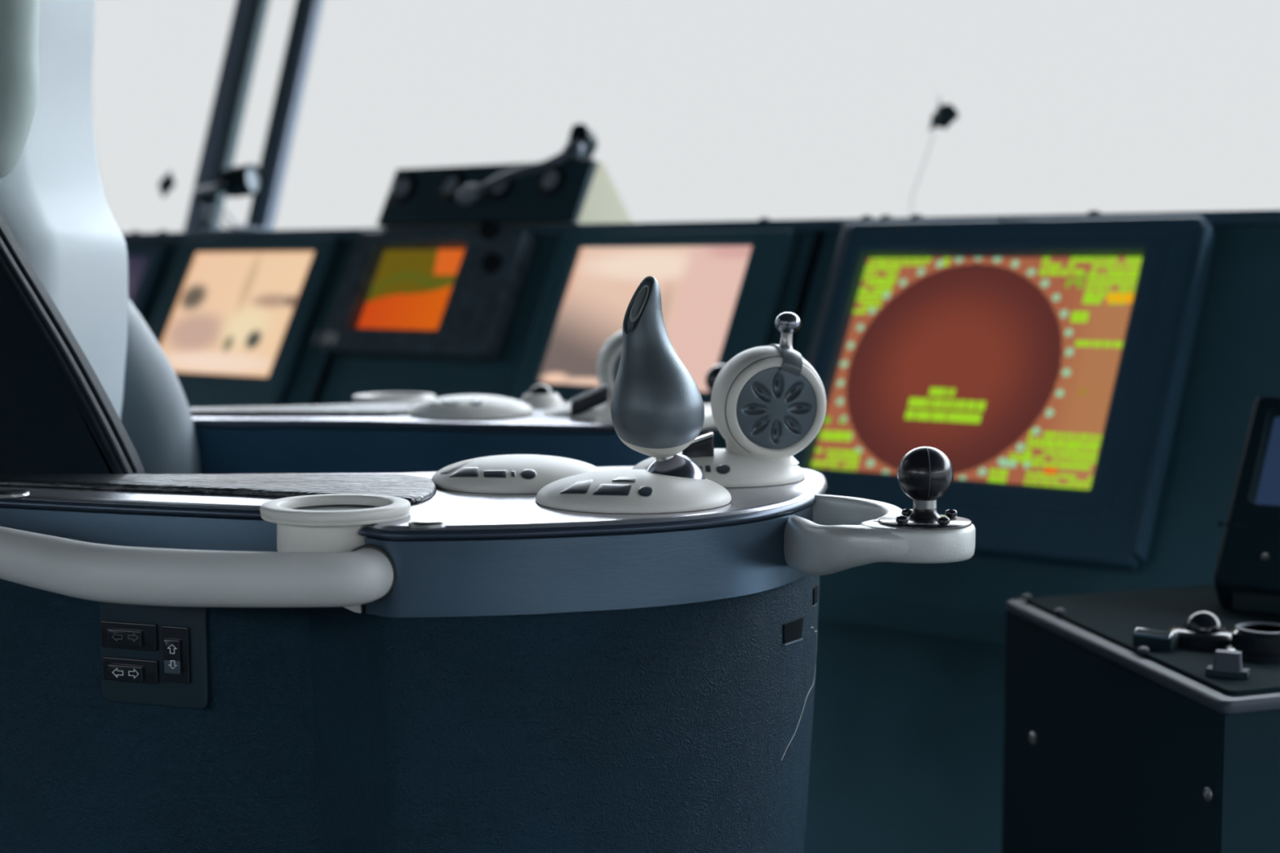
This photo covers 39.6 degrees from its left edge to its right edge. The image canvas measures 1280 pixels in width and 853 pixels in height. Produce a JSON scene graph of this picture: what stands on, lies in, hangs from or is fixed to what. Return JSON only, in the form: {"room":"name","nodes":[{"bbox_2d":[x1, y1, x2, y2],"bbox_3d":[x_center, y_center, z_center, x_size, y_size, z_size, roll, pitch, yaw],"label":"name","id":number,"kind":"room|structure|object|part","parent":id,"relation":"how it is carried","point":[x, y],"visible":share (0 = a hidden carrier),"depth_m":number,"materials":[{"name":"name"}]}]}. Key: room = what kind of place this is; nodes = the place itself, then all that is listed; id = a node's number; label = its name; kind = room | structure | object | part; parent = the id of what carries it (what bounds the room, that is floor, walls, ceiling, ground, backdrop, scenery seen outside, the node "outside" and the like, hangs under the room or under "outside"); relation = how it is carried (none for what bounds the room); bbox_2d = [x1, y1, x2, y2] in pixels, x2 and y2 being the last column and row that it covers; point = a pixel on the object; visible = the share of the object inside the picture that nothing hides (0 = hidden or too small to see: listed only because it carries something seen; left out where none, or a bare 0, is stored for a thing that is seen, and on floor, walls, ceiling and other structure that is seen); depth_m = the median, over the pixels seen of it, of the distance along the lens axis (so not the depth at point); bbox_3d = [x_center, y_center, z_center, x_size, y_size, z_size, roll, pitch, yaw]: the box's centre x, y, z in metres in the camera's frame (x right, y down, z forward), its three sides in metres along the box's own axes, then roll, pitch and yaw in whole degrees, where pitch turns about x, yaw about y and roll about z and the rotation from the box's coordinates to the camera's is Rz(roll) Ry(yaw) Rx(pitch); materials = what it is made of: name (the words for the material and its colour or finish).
{"room":"control cabin","nodes":[
{"label":"control cabin","id":0,"kind":"room"},
{"bbox_3d":[1.502,0.749,5.258,29.994,0.120,28.960,0,5,0],"label":"floor","id":1,"kind":"structure","parent":0,"visible":0},
{"bbox_2d":[0,0,200,474],"bbox_3d":[-0.461,0.194,1.714,0.683,1.611,0.580,0,5,0],"label":"helm seat","id":2,"kind":"object","parent":1,"relation":"on","point":[86,386],"visible":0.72,"depth_m":1.60,"materials":[{"name":"leather"}]},
{"bbox_3d":[-0.662,-0.262,1.694,0.282,0.698,0.300,0,5,0],"label":"backrest","id":3,"kind":"part","parent":2,"relation":"part of","materials":[{"name":"grey leather"}]},
{"bbox_2d":[189,400,717,474],"bbox_3d":[-0.361,0.191,2.116,0.968,0.437,0.385,1,5,6],"label":"console","id":4,"kind":"object","parent":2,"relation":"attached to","point":[378,437],"visible":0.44,"depth_m":1.94,"materials":[{"name":"metal"}]},
{"bbox_2d":[352,392,435,403],"bbox_3d":[-0.304,-0.022,2.197,0.102,0.034,0.102,0,5,0],"label":"cup holder","id":5,"kind":"object","parent":4,"relation":"attached to","point":[372,397],"visible":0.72,"depth_m":2.17,"materials":[{"name":"grey plastic"}]},
{"bbox_3d":[-0.400,-0.016,2.062,0.912,0.004,0.372,0,5,0],"label":"plate","id":6,"kind":"part","parent":4,"relation":"part of","materials":[{"name":"metal"}]},
{"bbox_3d":[-0.400,-0.012,2.062,0.917,0.007,0.376,0,5,0],"label":"edge trim","id":7,"kind":"part","parent":4,"relation":"part of","materials":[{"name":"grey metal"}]},
{"bbox_2d":[408,394,533,420],"bbox_3d":[-0.190,-0.024,2.006,0.141,0.023,0.141,0,5,0],"label":"panel","id":8,"kind":"object","parent":4,"relation":"on","point":[463,406],"visible":1,"depth_m":1.96,"materials":[{"name":"grey plastic"}]},
{"bbox_2d":[520,384,562,407],"bbox_3d":[-0.119,-0.037,2.135,0.052,0.027,0.052,0,5,0],"label":"trackball","id":9,"kind":"object","parent":4,"relation":"on","point":[540,395],"visible":0.98,"depth_m":2.12,"materials":[{"name":"grey plastic"}]},
{"bbox_2d":[542,330,622,418],"bbox_3d":[-0.037,-0.072,2.014,0.158,0.134,0.142,0,5,0],"label":"controller","id":10,"kind":"object","parent":4,"relation":"on","point":[594,403],"visible":0.22,"depth_m":1.98,"materials":[{"name":"grey plastic"}]},
{"bbox_3d":[-0.056,-0.027,1.970,0.042,0.034,0.018,0,5,0],"label":"thumb lever","id":11,"kind":"part","parent":10,"relation":"part of","materials":[{"name":"black plastic"}]},
{"bbox_2d":[703,364,724,406],"bbox_3d":[0.100,-0.050,2.189,0.064,0.053,0.064,0,5,0],"label":"controller","id":12,"kind":"object","parent":4,"relation":"on","point":[712,374],"visible":0.37,"depth_m":2.18,"materials":[{"name":"grey plastic"}]},
{"bbox_2d":[0,466,975,852],"bbox_3d":[-0.266,0.265,1.333,0.968,0.437,0.385,-1,5,-6],"label":"console","id":13,"kind":"object","parent":1,"relation":"on","point":[482,673],"visible":0.94,"depth_m":1.24,"materials":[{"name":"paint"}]},
{"bbox_2d":[100,620,158,651],"bbox_3d":[-0.375,0.153,1.304,0.047,0.020,0.003,2,5,18],"label":"rocker switch","id":14,"kind":"object","parent":13,"relation":"attached to","point":[115,635],"depth_m":1.30,"materials":[{"name":"black plastic"}]},
{"bbox_2d":[102,656,159,684],"bbox_3d":[-0.374,0.179,1.306,0.047,0.018,0.003,2,5,18],"label":"rocker switch","id":15,"kind":"object","parent":13,"relation":"attached to","point":[115,669],"depth_m":1.30,"materials":[{"name":"black plastic"}]},
{"bbox_2d":[99,601,211,709],"bbox_3d":[-0.354,0.160,1.307,0.090,0.089,0.042,0,5,0],"label":"switch plate","id":16,"kind":"object","parent":13,"relation":"attached to","point":[152,657],"depth_m":1.30,"materials":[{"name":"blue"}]},
{"bbox_2d":[161,625,191,684],"bbox_3d":[-0.337,0.166,1.293,0.022,0.042,0.003,2,5,18],"label":"rocker switch","id":17,"kind":"object","parent":13,"relation":"attached to","point":[175,639],"depth_m":1.29,"materials":[{"name":"black plastic"}]},
{"bbox_3d":[-0.395,0.090,1.254,0.497,0.038,0.130,3,6,33],"label":"grab rail","id":18,"kind":"part","parent":13,"relation":"part of","materials":[{"name":"grey plastic"}]},
{"bbox_2d":[260,493,410,552],"bbox_3d":[-0.208,0.069,1.216,0.102,0.034,0.102,0,5,0],"label":"cup holder","id":19,"kind":"object","parent":13,"relation":"attached to","point":[326,522],"visible":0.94,"depth_m":1.18,"materials":[{"name":"grey plastic"}]},
{"bbox_2d":[276,523,369,552],"bbox_3d":[-0.208,0.072,1.216,0.080,0.027,0.080,0,5,0],"label":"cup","id":20,"kind":"object","parent":19,"relation":"on","point":[291,537],"depth_m":1.18,"materials":[{"name":"grey plastic"}]},
{"bbox_3d":[-0.303,0.051,1.350,0.912,0.004,0.372,0,5,0],"label":"plate","id":21,"kind":"part","parent":13,"relation":"part of","materials":[{"name":"metal"}]},
{"bbox_3d":[-0.304,0.055,1.350,0.917,0.007,0.376,0,5,0],"label":"edge trim","id":22,"kind":"part","parent":13,"relation":"part of","materials":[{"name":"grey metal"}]},
{"bbox_2d":[431,453,603,494],"bbox_3d":[-0.094,0.034,1.399,0.141,0.022,0.141,0,5,0],"label":"panel","id":23,"kind":"object","parent":13,"relation":"on","point":[517,473],"visible":0.94,"depth_m":1.35,"materials":[{"name":"grey plastic"}]},
{"bbox_2d":[535,275,732,514],"bbox_3d":[-0.005,-0.027,1.286,0.143,0.163,0.143,0,5,0],"label":"joystick","id":24,"kind":"object","parent":13,"relation":"on","point":[657,407],"visible":1,"depth_m":1.27,"materials":[{"name":"grey plastic"}]},
{"bbox_3d":[0.019,0.028,1.296,0.018,0.021,0.014,0,5,0],"label":"stem","id":25,"kind":"part","parent":24,"relation":"part of","materials":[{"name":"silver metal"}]},
{"bbox_2d":[645,453,705,479],"bbox_3d":[0.025,0.032,1.300,0.047,0.023,0.047,0,5,-4],"label":"joint","id":26,"kind":"object","parent":24,"relation":"attached to","point":[665,466],"depth_m":1.28,"materials":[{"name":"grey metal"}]},
{"bbox_2d":[631,311,826,488],"bbox_3d":[0.070,-0.025,1.431,0.158,0.134,0.142,0,5,0],"label":"controller","id":27,"kind":"object","parent":13,"relation":"on","point":[768,403],"visible":0.94,"depth_m":1.41,"materials":[{"name":"grey plastic"}]},
{"bbox_3d":[0.046,0.021,1.412,0.025,0.028,0.016,0,5,0],"label":"thumb lever","id":28,"kind":"part","parent":27,"relation":"part of","materials":[{"name":"black plastic"}]},
{"bbox_3d":[0.117,-0.069,1.427,0.013,0.016,0.013,0,5,0],"label":"knob stem","id":29,"kind":"part","parent":27,"relation":"part of","materials":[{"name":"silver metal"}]},
{"bbox_3d":[0.119,-0.083,1.426,0.021,0.018,0.021,0,5,0],"label":"knob","id":30,"kind":"part","parent":27,"relation":"part of","materials":[{"name":"silver metal"}]},
{"bbox_2d":[782,617,804,645],"bbox_3d":[0.114,0.152,1.321,0.020,0.019,0.040,0,5,0],"label":"socket","id":31,"kind":"object","parent":13,"relation":"attached to","point":[793,627],"depth_m":1.32,"materials":[{"name":"black plastic"}]},
{"bbox_2d":[878,445,971,529],"bbox_3d":[0.196,0.040,1.218,0.064,0.053,0.064,0,5,0],"label":"ball mount","id":32,"kind":"object","parent":13,"relation":"on","point":[925,474],"visible":1,"depth_m":1.21,"materials":[{"name":"black rubber"}]},
{"bbox_3d":[0.196,0.061,1.220,0.064,0.010,0.064,0,5,0],"label":"plate","id":33,"kind":"part","parent":32,"relation":"part of","materials":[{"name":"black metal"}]},
{"bbox_3d":[0.196,0.051,1.219,0.016,0.010,0.016,0,5,0],"label":"post","id":34,"kind":"part","parent":32,"relation":"part of","materials":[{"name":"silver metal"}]},
{"bbox_2d":[121,209,1279,852],"bbox_3d":[-0.330,0.246,3.273,3.730,1.231,0.538,4,6,38],"label":"console","id":35,"kind":"object","parent":1,"relation":"on","point":[908,736],"visible":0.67,"depth_m":2.49,"materials":[{"name":"paint"}]},
{"bbox_2d":[126,244,168,316],"bbox_3d":[-1.213,-0.221,3.784,0.460,0.327,0.175,4,6,38],"label":"display","id":36,"kind":"object","parent":35,"relation":"attached to","point":[145,263],"visible":0.06,"depth_m":3.69,"materials":[{"name":"blue"}]},
{"bbox_2d":[201,215,260,230],"bbox_3d":[-0.862,-0.446,3.924,0.171,0.053,0.512,-2,5,-19],"label":"cable","id":37,"kind":"object","parent":35,"relation":"on","point":[203,216],"visible":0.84,"depth_m":3.71,"materials":[{"name":"grey plastic"}]},
{"bbox_2d":[200,205,274,230],"bbox_3d":[-0.862,-0.458,3.931,0.169,0.077,0.531,-2,5,-20],"label":"cable","id":38,"kind":"object","parent":35,"relation":"on","point":[203,206],"visible":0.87,"depth_m":3.72,"materials":[{"name":"plastic"}]},
{"bbox_2d":[148,238,338,407],"bbox_3d":[-0.808,-0.198,3.471,0.464,0.336,0.179,4,6,38],"label":"display","id":39,"kind":"object","parent":35,"relation":"attached to","point":[232,319],"visible":0.98,"depth_m":3.45,"materials":[{"name":"glass"}]},
{"bbox_2d":[312,218,537,361],"bbox_3d":[-0.387,-0.245,3.164,0.432,0.245,0.137,4,6,38],"label":"display","id":40,"kind":"object","parent":35,"relation":"attached to","point":[439,295],"visible":1,"depth_m":3.15,"materials":[{"name":"black plastic"}]},
{"bbox_3d":[-0.264,-0.344,3.099,0.038,0.037,0.026,4,7,41],"label":"knob","id":41,"kind":"part","parent":40,"relation":"part of","materials":[{"name":"black plastic"}]},
{"bbox_3d":[-0.256,-0.280,3.060,0.038,0.037,0.026,3,6,34],"label":"knob","id":42,"kind":"part","parent":40,"relation":"part of","materials":[{"name":"black plastic"}]},
{"bbox_2d":[377,160,632,227],"bbox_3d":[-0.249,-0.417,3.248,0.483,0.118,0.175,4,6,38],"label":"meter box","id":43,"kind":"object","parent":35,"relation":"on","point":[579,191],"visible":0.91,"depth_m":3.15,"materials":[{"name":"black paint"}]},
{"bbox_2d":[457,123,597,205],"bbox_3d":[-0.204,-0.464,3.143,0.260,0.142,0.080,1,5,9],"label":"gooseneck microphone","id":44,"kind":"object","parent":43,"relation":"attached to","point":[582,143],"visible":0.91,"depth_m":3.12,"materials":[{"name":"black metal"}]},
{"bbox_2d":[506,230,797,440],"bbox_3d":[0.006,-0.153,2.844,0.477,0.318,0.170,4,6,38],"label":"display","id":45,"kind":"object","parent":35,"relation":"attached to","point":[721,291],"visible":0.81,"depth_m":2.87,"materials":[{"name":"glass"}]},
{"bbox_2d":[909,95,958,217],"bbox_3d":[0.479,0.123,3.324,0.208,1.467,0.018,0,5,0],"label":"microphone","id":46,"kind":"object","parent":35,"relation":"on","point":[944,115],"visible":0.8,"depth_m":3.27,"materials":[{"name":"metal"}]},
{"bbox_2d":[792,216,1216,571],"bbox_3d":[0.470,-0.062,2.441,0.558,0.448,0.247,4,6,38],"label":"display","id":47,"kind":"object","parent":35,"relation":"attached to","point":[1047,360],"visible":0.98,"depth_m":2.42,"materials":[{"name":"blue"}]},
{"bbox_3d":[0.254,-0.083,2.606,0.012,0.436,0.244,4,6,38],"label":"rail","id":48,"kind":"part","parent":47,"relation":"part of","materials":[{"name":"blue"}]},
{"bbox_3d":[0.450,-0.086,2.447,0.499,0.360,0.186,4,6,38],"label":"trim","id":49,"kind":"part","parent":47,"relation":"part of","materials":[{"name":"blue"}]},
{"bbox_3d":[0.682,-0.047,2.270,0.012,0.423,0.238,4,6,38],"label":"rail","id":50,"kind":"part","parent":47,"relation":"part of","materials":[{"name":"blue"}]},
{"bbox_2d":[1001,584,1279,852],"bbox_3d":[0.606,0.582,1.763,0.445,0.829,0.454,-2,5,-20],"label":"console","id":51,"kind":"object","parent":1,"relation":"on","point":[1112,744],"depth_m":1.64,"materials":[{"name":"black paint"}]},
{"bbox_3d":[0.608,0.197,1.728,0.344,0.006,0.477,-1,5,-11],"label":"panel","id":52,"kind":"part","parent":51,"relation":"part of","materials":[{"name":"black"}]},
{"bbox_2d":[1133,627,1178,650],"bbox_3d":[0.474,0.195,1.634,0.036,0.017,0.020,4,6,38],"label":"box","id":53,"kind":"object","parent":51,"relation":"on","point":[1150,638],"visible":1,"depth_m":1.63,"materials":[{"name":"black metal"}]},
{"bbox_2d":[1168,610,1233,650],"bbox_3d":[0.523,0.186,1.648,0.064,0.032,0.064,0,5,0],"label":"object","id":54,"kind":"object","parent":51,"relation":"on","point":[1203,630],"visible":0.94,"depth_m":1.63,"materials":[{"name":"black"}]},
{"bbox_2d":[1205,648,1249,679],"bbox_3d":[0.502,0.203,1.518,0.034,0.021,0.019,2,6,25],"label":"switch","id":55,"kind":"object","parent":51,"relation":"on","point":[1227,663],"visible":1,"depth_m":1.51,"materials":[{"name":"grey plastic"}]},
{"bbox_3d":[0.502,0.200,1.518,0.024,0.015,0.019,2,6,25],"label":"lever","id":56,"kind":"part","parent":55,"relation":"part of","materials":[{"name":"grey plastic"}]},
{"bbox_2d":[1213,396,1279,614],"bbox_3d":[0.742,0.083,1.837,0.254,0.210,0.226,3,6,30],"label":"monitor","id":57,"kind":"object","parent":51,"relation":"on","point":[1246,576],"visible":1,"depth_m":1.83,"materials":[{"name":"blue paint"}]},
{"bbox_3d":[0.561,0.194,1.599,0.072,0.026,0.072,0,5,0],"label":"control knob","id":58,"kind":"part","parent":51,"relation":"part of","materials":[{"name":"black plastic"}]},
{"bbox_3d":[-1.331,0.150,4.458,5.460,1.214,4.297,0,5,0],"label":"wall","id":59,"kind":"structure","parent":0,"visible":0},
{"bbox_2d":[183,0,242,231],"bbox_3d":[-2.408,-1.212,5.436,3.776,1.427,0.458,4,6,38],"label":"window","id":60,"kind":"structure","parent":59,"relation":"in","point":[237,5],"depth_m":4.23,"materials":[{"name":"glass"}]},
{"bbox_2d":[158,170,175,198],"bbox_3d":[-1.142,-0.584,4.290,0.066,0.067,0.020,2,6,23],"label":"window sticker","id":61,"kind":"object","parent":60,"relation":"attached to","point":[167,183],"visible":1,"depth_m":4.29,"materials":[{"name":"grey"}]},
{"bbox_2d":[193,164,264,203],"bbox_3d":[-0.918,-0.534,3.936,0.110,0.069,0.560,-2,5,-19],"label":"spot lamp","id":62,"kind":"object","parent":59,"relation":"attached to","point":[248,180],"visible":1,"depth_m":3.70,"materials":[{"name":"grey metal"}]},
{"bbox_3d":[-0.948,-0.521,3.928,0.047,0.030,0.556,-2,5,-18],"label":"arm","id":63,"kind":"part","parent":62,"relation":"part of"},
{"bbox_2d":[189,0,305,231],"bbox_3d":[-0.837,-1.127,4.204,0.217,1.441,0.474,4,6,38],"label":"window frame","id":64,"kind":"structure","parent":59,"relation":"attached to","point":[252,15],"depth_m":4.17,"materials":[{"name":"metal"}]},
{"bbox_2d":[254,0,324,229],"bbox_3d":[1.686,-0.929,2.250,6.174,1.427,0.458,4,6,38],"label":"window","id":65,"kind":"structure","parent":59,"relation":"in","point":[312,11],"depth_m":4.07,"materials":[{"name":"metal"}]}
]}

